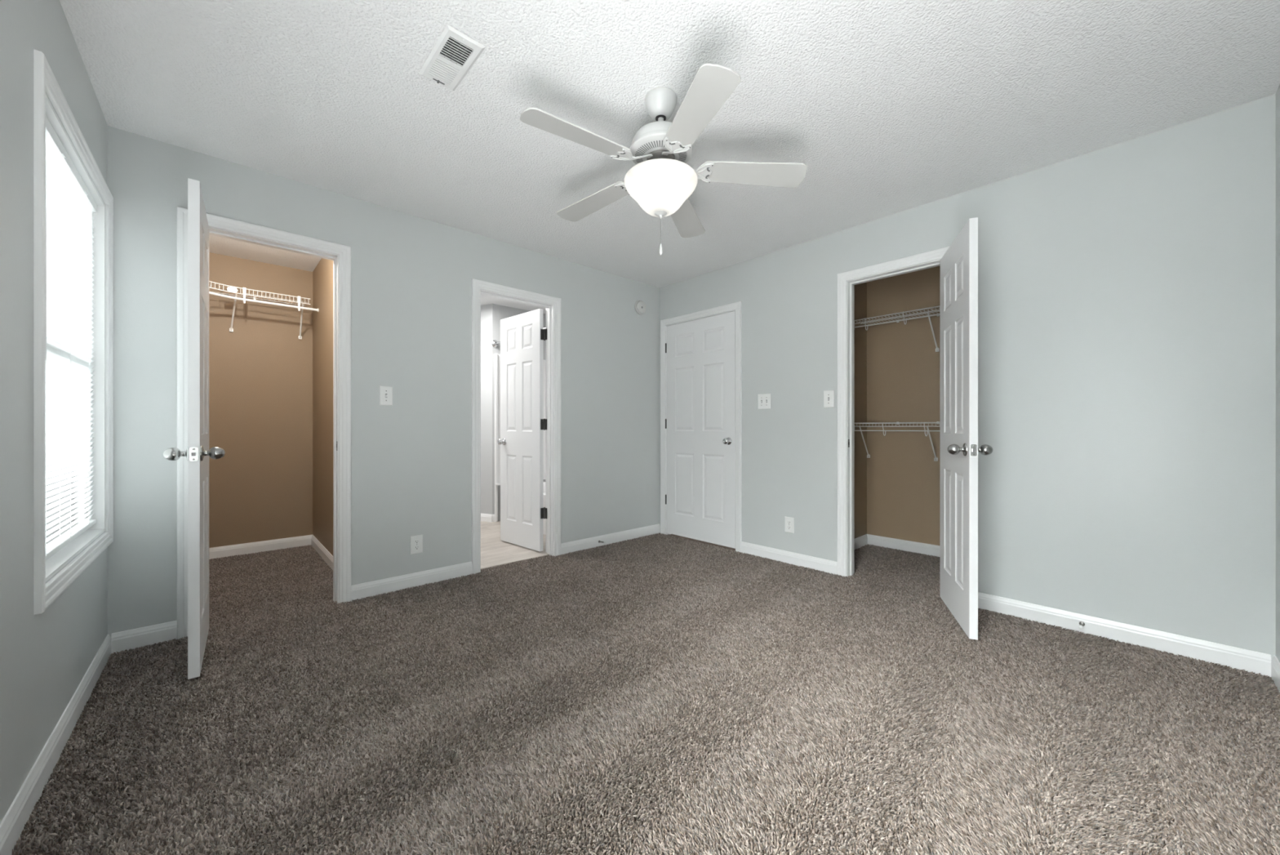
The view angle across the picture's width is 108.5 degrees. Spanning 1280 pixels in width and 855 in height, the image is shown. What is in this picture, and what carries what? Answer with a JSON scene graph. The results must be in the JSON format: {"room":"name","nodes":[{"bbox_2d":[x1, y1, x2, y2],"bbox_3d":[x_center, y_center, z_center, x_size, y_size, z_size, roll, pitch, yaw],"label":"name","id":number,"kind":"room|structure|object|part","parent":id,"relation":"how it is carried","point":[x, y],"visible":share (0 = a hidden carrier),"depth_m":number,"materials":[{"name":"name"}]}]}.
{"room":"empty bedroom","nodes":[
{"label":"empty bedroom","id":0,"kind":"room"},
{"bbox_2d":[0,0,107,823],"bbox_3d":[-1.252,-0.175,0.703,0.115,2.454,3.756,0,0,-42],"label":"wall","id":1,"kind":"structure","parent":0,"point":[45,656],"depth_m":1.26,"materials":[{"name":"grey paint"}]},
{"bbox_2d":[0,634,111,854],"bbox_3d":[-1.244,1.003,0.790,0.013,0.096,3.640,0,0,-42],"label":"baseboard","id":2,"kind":"structure","parent":1,"relation":"attached to","point":[12,824],"depth_m":1.38,"materials":[{"name":"white wood"}]},
{"bbox_2d":[33,48,113,614],"bbox_3d":[-2.127,-0.273,1.692,0.128,1.605,1.115,0,0,-42],"label":"window","id":3,"kind":"structure","parent":1,"relation":"in","point":[45,81],"depth_m":1.66,"materials":[{"name":"white"}]},
{"bbox_3d":[-2.140,0.081,1.679,0.004,0.666,0.884,0,0,-42],"label":"glass pane","id":4,"kind":"part","parent":3,"relation":"part of","materials":[{"name":"glass"}]},
{"bbox_3d":[-2.140,0.081,1.679,0.022,0.746,0.964,0,0,-42],"label":"sash","id":5,"kind":"part","parent":3,"relation":"part of","materials":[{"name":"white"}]},
{"bbox_2d":[45,115,97,559],"bbox_3d":[-2.114,-0.287,1.703,0.037,1.423,0.952,0,0,-42],"label":"window blind","id":6,"kind":"object","parent":3,"relation":"attached to","point":[70,206],"visible":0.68,"depth_m":1.71,"materials":[{"name":"white plastic"}]},
{"bbox_3d":[-1.906,-0.281,1.464,0.027,1.378,0.002,0,0,-43],"label":"ladder cord","id":7,"kind":"part","parent":6,"relation":"part of","materials":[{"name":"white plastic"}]},
{"bbox_3d":[-2.118,-0.281,1.699,0.027,1.378,0.002,0,0,-43],"label":"ladder cord","id":8,"kind":"part","parent":6,"relation":"part of","materials":[{"name":"white fabric"}]},
{"bbox_3d":[-2.118,0.415,1.699,0.022,0.018,0.952,0,0,-42],"label":"rail","id":9,"kind":"part","parent":6,"relation":"part of","materials":[{"name":"white plastic"}]},
{"bbox_3d":[-2.118,-0.980,1.699,0.026,0.039,0.952,0,0,-42],"label":"head rail","id":10,"kind":"part","parent":6,"relation":"part of","materials":[{"name":"white plastic"}]},
{"bbox_3d":[-2.330,-0.281,1.934,0.027,1.378,0.002,0,0,-43],"label":"ladder cord","id":11,"kind":"part","parent":6,"relation":"part of","materials":[{"name":"white fabric"}]},
{"bbox_2d":[208,252,333,555],"bbox_3d":[-2.780,-0.175,3.221,1.246,2.454,1.786,0,0,-43],"label":"wall","id":12,"kind":"structure","parent":0,"point":[271,388],"depth_m":3.87,"materials":[{"name":"brown paint"}]},
{"bbox_2d":[208,534,312,559],"bbox_3d":[-3.304,1.003,3.787,1.016,0.096,0.013,0,0,-43],"label":"baseboard","id":13,"kind":"structure","parent":12,"relation":"attached to","point":[220,552],"depth_m":3.88,"materials":[{"name":"white wood"}]},
{"bbox_2d":[208,280,319,339],"bbox_3d":[-2.890,-0.942,3.344,1.011,0.312,1.226,0,0,-43],"label":"wire shelf","id":14,"kind":"object","parent":12,"relation":"attached to","point":[233,289],"visible":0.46,"depth_m":3.69,"materials":[{"name":"white metal"}]},
{"bbox_3d":[-3.129,-1.062,3.539,0.064,0.042,0.006,0,0,-43],"label":"joint plate","id":15,"kind":"part","parent":14,"relation":"part of","materials":[{"name":"white metal"}]},
{"bbox_2d":[311,534,333,569],"bbox_3d":[-2.369,1.003,3.516,0.013,0.096,1.659,0,0,-43],"label":"baseboard","id":16,"kind":"structure","parent":12,"relation":"attached to","point":[326,556],"depth_m":3.69,"materials":[{"name":"white wood"}]},
{"bbox_2d":[107,125,659,636],"bbox_3d":[-1.176,-0.175,3.412,3.858,2.454,0.115,0,0,-43],"label":"wall","id":17,"kind":"structure","parent":0,"point":[411,276],"depth_m":2.94,"materials":[{"name":"grey paint"}]},
{"bbox_2d":[163,177,225,679],"bbox_3d":[-2.026,0.003,2.122,0.188,2.043,0.630,0,0,-40],"label":"door","id":18,"kind":"structure","parent":17,"relation":"in","point":[197,452],"depth_m":1.90,"materials":[{"name":"white wood"}]},
{"bbox_3d":[-1.912,0.107,1.902,0.076,0.065,0.065,0,0,-40],"label":"knob","id":19,"kind":"part","parent":18,"relation":"part of","materials":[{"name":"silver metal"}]},
{"bbox_3d":[-1.829,0.107,1.890,0.025,0.057,0.003,0,0,-40],"label":"latch plate","id":20,"kind":"part","parent":18,"relation":"part of","materials":[{"name":"silver metal"}]},
{"bbox_3d":[-1.827,0.107,1.974,0.076,0.065,0.065,0,0,-40],"label":"knob","id":21,"kind":"part","parent":18,"relation":"part of","materials":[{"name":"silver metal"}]},
{"bbox_2d":[177,206,351,639],"bbox_3d":[-2.061,-0.023,2.580,0.744,2.148,0.134,0,0,-43],"label":"door frame","id":22,"kind":"structure","parent":17,"relation":"attached to","point":[220,226],"depth_m":2.61,"materials":[{"name":"white wood"}]},
{"bbox_2d":[111,523,660,653],"bbox_3d":[-1.128,1.003,3.369,3.616,0.096,0.013,0,0,-43],"label":"baseboard","id":23,"kind":"structure","parent":17,"relation":"attached to","point":[133,638],"depth_m":2.97,"materials":[{"name":"white wood"}]},
{"bbox_2d":[379,385,392,405],"bbox_3d":[-1.607,-0.205,2.922,0.076,0.123,0.017,0,0,-43],"label":"light switch","id":24,"kind":"object","parent":17,"relation":"attached to","point":[385,392],"visible":1,"depth_m":2.92,"materials":[{"name":"white plastic"}]},
{"bbox_2d":[410,534,422,554],"bbox_3d":[-1.477,0.770,3.050,0.076,0.120,0.007,0,0,-43],"label":"wall outlet","id":25,"kind":"object","parent":17,"relation":"attached to","point":[416,541],"visible":1,"depth_m":3.05,"materials":[{"name":"white plastic"}]},
{"bbox_2d":[413,539,419,543],"bbox_3d":[-1.475,0.750,3.048,0.033,0.027,0.002,0,0,-43],"label":"socket","id":26,"kind":"object","parent":25,"relation":"attached to","point":[415,541],"depth_m":3.05,"materials":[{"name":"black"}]},
{"bbox_2d":[471,278,560,573],"bbox_3d":[-0.971,-0.009,3.599,0.746,2.120,0.148,0,0,-43],"label":"door frame","id":27,"kind":"structure","parent":17,"relation":"attached to","point":[552,334],"depth_m":3.77,"materials":[{"name":"white wood"}]},
{"bbox_2d":[497,308,542,551],"bbox_3d":[-1.069,0.016,4.026,0.611,2.020,0.095,0,0,42],"label":"door","id":28,"kind":"structure","parent":17,"relation":"in","point":[521,440],"depth_m":4.00,"materials":[{"name":"white wood"}]},
{"bbox_3d":[-1.254,0.123,4.167,0.065,0.065,0.060,0,0,42],"label":"knob","id":29,"kind":"part","parent":28,"relation":"part of","materials":[{"name":"silver metal"}]},
{"bbox_2d":[634,299,645,314],"bbox_3d":[0.011,-1.156,4.405,0.136,0.136,0.044,0,0,-43],"label":"smoke detector","id":30,"kind":"object","parent":17,"relation":"attached to","point":[640,306],"visible":1,"depth_m":4.38,"materials":[{"name":"grey plastic"}]},
{"bbox_2d":[480,303,546,520],"bbox_3d":[-1.673,-0.175,5.048,3.412,2.454,1.395,0,0,-9],"label":"wall","id":31,"kind":"structure","parent":0,"point":[491,314],"depth_m":5.14,"materials":[{"name":"grey paint"}]},
{"bbox_2d":[480,513,492,521],"bbox_3d":[-1.953,1.003,5.243,0.700,0.096,0.013,0,0,25],"label":"baseboard","id":32,"kind":"structure","parent":31,"relation":"attached to","point":[484,517],"depth_m":5.12,"materials":[{"name":"white wood"}]},
{"bbox_2d":[15,520,1279,854],"bbox_3d":[-0.440,1.138,3.342,5.300,0.201,6.900,0,0,-43],"label":"floor","id":33,"kind":"structure","parent":0,"point":[673,535],"depth_m":1.40,"materials":[{"name":"brown"}]},
{"bbox_2d":[12,533,1279,854],"bbox_3d":[-0.135,1.044,3.028,4.735,0.017,5.430,0,0,-43],"label":"carpet","id":34,"kind":"object","parent":33,"relation":"on","point":[903,583],"visible":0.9,"depth_m":1.64,"materials":[{"name":"brown carpet"}]},
{"bbox_2d":[59,0,1279,313],"bbox_3d":[-0.440,-1.464,3.342,5.300,0.175,6.900,0,0,-43],"label":"ceiling","id":35,"kind":"structure","parent":0,"point":[889,107],"depth_m":1.94,"materials":[{"name":"white paint"}]},
{"bbox_2d":[418,24,485,90],"bbox_3d":[-0.721,-1.395,1.758,0.140,0.014,0.304,0,0,-43],"label":"ceiling vent","id":36,"kind":"object","parent":35,"relation":"in","point":[454,53],"visible":1,"depth_m":1.74,"materials":[{"name":"white"}]},
{"bbox_3d":[-0.809,-1.391,1.854,0.045,0.007,0.010,0,0,-43],"label":"damper lever","id":37,"kind":"part","parent":36,"relation":"part of","materials":[{"name":"grey metal"}]},
{"bbox_2d":[520,62,806,255],"bbox_3d":[0.056,-1.069,1.961,1.153,0.667,1.153,0,0,-43],"label":"ceiling fan","id":38,"kind":"object","parent":35,"relation":"hanging from","point":[661,181],"visible":1,"depth_m":1.88,"materials":[{"name":"grey metal"}]},
{"bbox_3d":[-0.237,-1.108,1.742,0.427,0.022,0.135,1,4,-34],"label":"blade","id":39,"kind":"part","parent":38,"relation":"part of","materials":[{"name":"grey wood"}]},
{"bbox_3d":[-0.219,-1.076,2.201,0.427,0.022,0.135,-5,-8,38],"label":"blade","id":40,"kind":"part","parent":38,"relation":"part of","materials":[{"name":"grey wood"}]},
{"bbox_3d":[0.089,-0.838,1.960,0.002,0.110,0.002,0,0,-43],"label":"pull chain","id":41,"kind":"part","parent":38,"relation":"part of","materials":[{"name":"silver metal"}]},
{"bbox_3d":[0.089,-1.156,1.960,0.260,0.016,0.260,0,0,-43],"label":"vent plate","id":42,"kind":"part","parent":38,"relation":"part of","materials":[{"name":"grey metal"}]},
{"bbox_3d":[0.089,-0.986,1.960,0.310,0.155,0.310,0,0,-43],"label":"lamp shade","id":43,"kind":"part","parent":38,"relation":"part of","materials":[{"name":"white glass"}]},
{"bbox_3d":[0.223,-1.069,2.326,0.135,0.022,0.427,4,-3,20],"label":"blade","id":44,"kind":"part","parent":38,"relation":"part of","materials":[{"name":"grey wood"}]},
{"bbox_3d":[0.195,-1.086,1.584,0.135,0.022,0.427,-1,3,-16],"label":"blade","id":45,"kind":"part","parent":38,"relation":"part of","materials":[{"name":"grey wood"}]},
{"bbox_3d":[0.479,-1.073,1.945,0.427,0.022,0.135,4,-5,2],"label":"blade","id":46,"kind":"part","parent":38,"relation":"part of","materials":[{"name":"grey wood"}]},
{"bbox_2d":[854,266,939,545],"bbox_3d":[2.205,-0.175,3.381,1.058,2.454,1.590,0,0,-43],"label":"wall","id":47,"kind":"structure","parent":0,"point":[897,364],"depth_m":3.98,"materials":[{"name":"brown paint"}]},
{"bbox_2d":[854,533,867,549],"bbox_3d":[1.701,1.003,3.832,0.931,0.096,0.013,0,0,-43],"label":"baseboard","id":48,"kind":"structure","parent":47,"relation":"attached to","point":[862,540],"depth_m":4.05,"materials":[{"name":"white wood"}]},
{"bbox_2d":[854,305,939,351],"bbox_3d":[2.389,-0.776,3.552,0.326,0.309,1.360,0,0,-43],"label":"wire shelf","id":49,"kind":"object","parent":47,"relation":"attached to","point":[937,349],"visible":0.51,"depth_m":3.72,"materials":[{"name":"white metal"}]},
{"bbox_3d":[2.278,-0.860,3.446,0.008,0.009,1.356,0,0,-43],"label":"hanging rail","id":50,"kind":"part","parent":49,"relation":"part of","materials":[{"name":"white metal"}]},
{"bbox_2d":[854,421,939,461],"bbox_3d":[2.389,0.107,3.552,0.326,0.323,1.360,0,0,-43],"label":"wire shelf","id":51,"kind":"object","parent":47,"relation":"attached to","point":[935,459],"visible":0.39,"depth_m":3.74,"materials":[{"name":"white metal"}]},
{"bbox_3d":[2.278,0.021,3.446,0.008,0.009,1.356,0,0,-43],"label":"hanging rail","id":52,"kind":"part","parent":51,"relation":"part of","materials":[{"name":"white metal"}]},
{"bbox_2d":[866,533,939,556],"bbox_3d":[2.504,1.003,3.658,0.013,0.096,1.360,0,0,-43],"label":"baseboard","id":53,"kind":"structure","parent":47,"relation":"attached to","point":[892,543],"depth_m":3.92,"materials":[{"name":"white wood"}]},
{"bbox_2d":[659,93,1275,658],"bbox_3d":[1.512,-0.175,3.266,0.115,2.454,3.754,0,0,-43],"label":"wall","id":54,"kind":"structure","parent":0,"point":[1126,290],"depth_m":2.33,"materials":[{"name":"grey paint"}]},
{"bbox_2d":[665,311,735,548],"bbox_3d":[0.524,0.013,4.230,0.095,2.029,0.823,0,0,-43],"label":"door","id":55,"kind":"structure","parent":54,"relation":"in","point":[700,419],"depth_m":4.20,"materials":[{"name":"white wood"}]},
{"bbox_3d":[0.745,0.113,3.966,0.060,0.065,0.065,0,0,-43],"label":"knob","id":56,"kind":"part","parent":55,"relation":"part of","materials":[{"name":"silver metal"}]},
{"bbox_2d":[660,301,742,552],"bbox_3d":[0.572,-0.009,4.267,0.134,2.119,0.946,0,0,-43],"label":"door frame","id":57,"kind":"structure","parent":54,"relation":"attached to","point":[736,306],"depth_m":4.04,"materials":[{"name":"white wood"}]},
{"bbox_2d":[757,393,770,408],"bbox_3d":[1.000,-0.216,3.721,0.017,0.122,0.118,0,0,-43],"label":"light switch","id":58,"kind":"object","parent":54,"relation":"attached to","point":[763,399],"visible":1,"depth_m":3.72,"materials":[{"name":"white plastic"}]},
{"bbox_2d":[784,515,794,533],"bbox_3d":[1.154,0.748,3.563,0.007,0.120,0.076,0,0,-43],"label":"wall outlet","id":59,"kind":"object","parent":54,"relation":"attached to","point":[788,521],"visible":1,"depth_m":3.56,"materials":[{"name":"white plastic"}]},
{"bbox_2d":[823,390,834,407],"bbox_3d":[1.361,-0.211,3.331,0.017,0.124,0.078,0,0,-43],"label":"light switch","id":60,"kind":"object","parent":54,"relation":"attached to","point":[828,395],"visible":1,"depth_m":3.33,"materials":[{"name":"white plastic"}]},
{"bbox_2d":[837,245,950,577],"bbox_3d":[1.702,-0.023,3.049,0.134,2.148,0.745,0,0,-43],"label":"door frame","id":61,"kind":"structure","parent":54,"relation":"attached to","point":[846,281],"depth_m":3.25,"materials":[{"name":"white wood"}]},
{"bbox_2d":[939,217,992,639],"bbox_3d":[1.728,0.003,2.513,0.188,2.043,0.621,0,0,22],"label":"door","id":62,"kind":"structure","parent":54,"relation":"in","point":[959,449],"depth_m":2.40,"materials":[{"name":"white wood"}]},
{"bbox_3d":[1.589,0.107,2.314,0.076,0.065,0.065,0,0,22],"label":"knob","id":63,"kind":"part","parent":62,"relation":"part of","materials":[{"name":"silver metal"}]},
{"bbox_3d":[1.617,0.107,2.235,0.025,0.057,0.003,0,0,22],"label":"latch plate","id":64,"kind":"part","parent":62,"relation":"part of","materials":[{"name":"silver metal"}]},
{"bbox_3d":[1.692,0.107,2.273,0.076,0.065,0.065,0,0,22],"label":"knob","id":65,"kind":"part","parent":62,"relation":"part of","materials":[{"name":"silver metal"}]},
{"bbox_2d":[741,541,1271,676],"bbox_3d":[1.754,1.003,2.911,0.013,0.096,2.650,0,0,-43],"label":"baseboard","id":66,"kind":"structure","parent":54,"relation":"attached to","point":[1249,660],"depth_m":2.29,"materials":[{"name":"white wood"}]},
{"bbox_2d":[1078,621,1084,629],"bbox_3d":[2.233,1.000,2.333,0.072,0.022,0.022,0,0,-43],"label":"door stop","id":67,"kind":"object","parent":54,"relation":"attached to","point":[1082,624],"visible":1,"depth_m":2.33,"materials":[{"name":"silver metal"}]},
{"bbox_2d":[1275,84,1279,662],"bbox_3d":[1.358,-0.175,0.642,3.909,2.454,0.115,0,0,-43],"label":"wall","id":68,"kind":"structure","parent":0,"point":[1277,93],"depth_m":1.90,"materials":[{"name":"grey paint"}]},
{"bbox_2d":[1271,655,1279,692],"bbox_3d":[1.315,1.003,0.689,3.679,0.096,0.013,0,0,-43],"label":"baseboard","id":69,"kind":"structure","parent":68,"relation":"attached to","point":[1275,664],"depth_m":1.88,"materials":[{"name":"white wood"}]}
]}

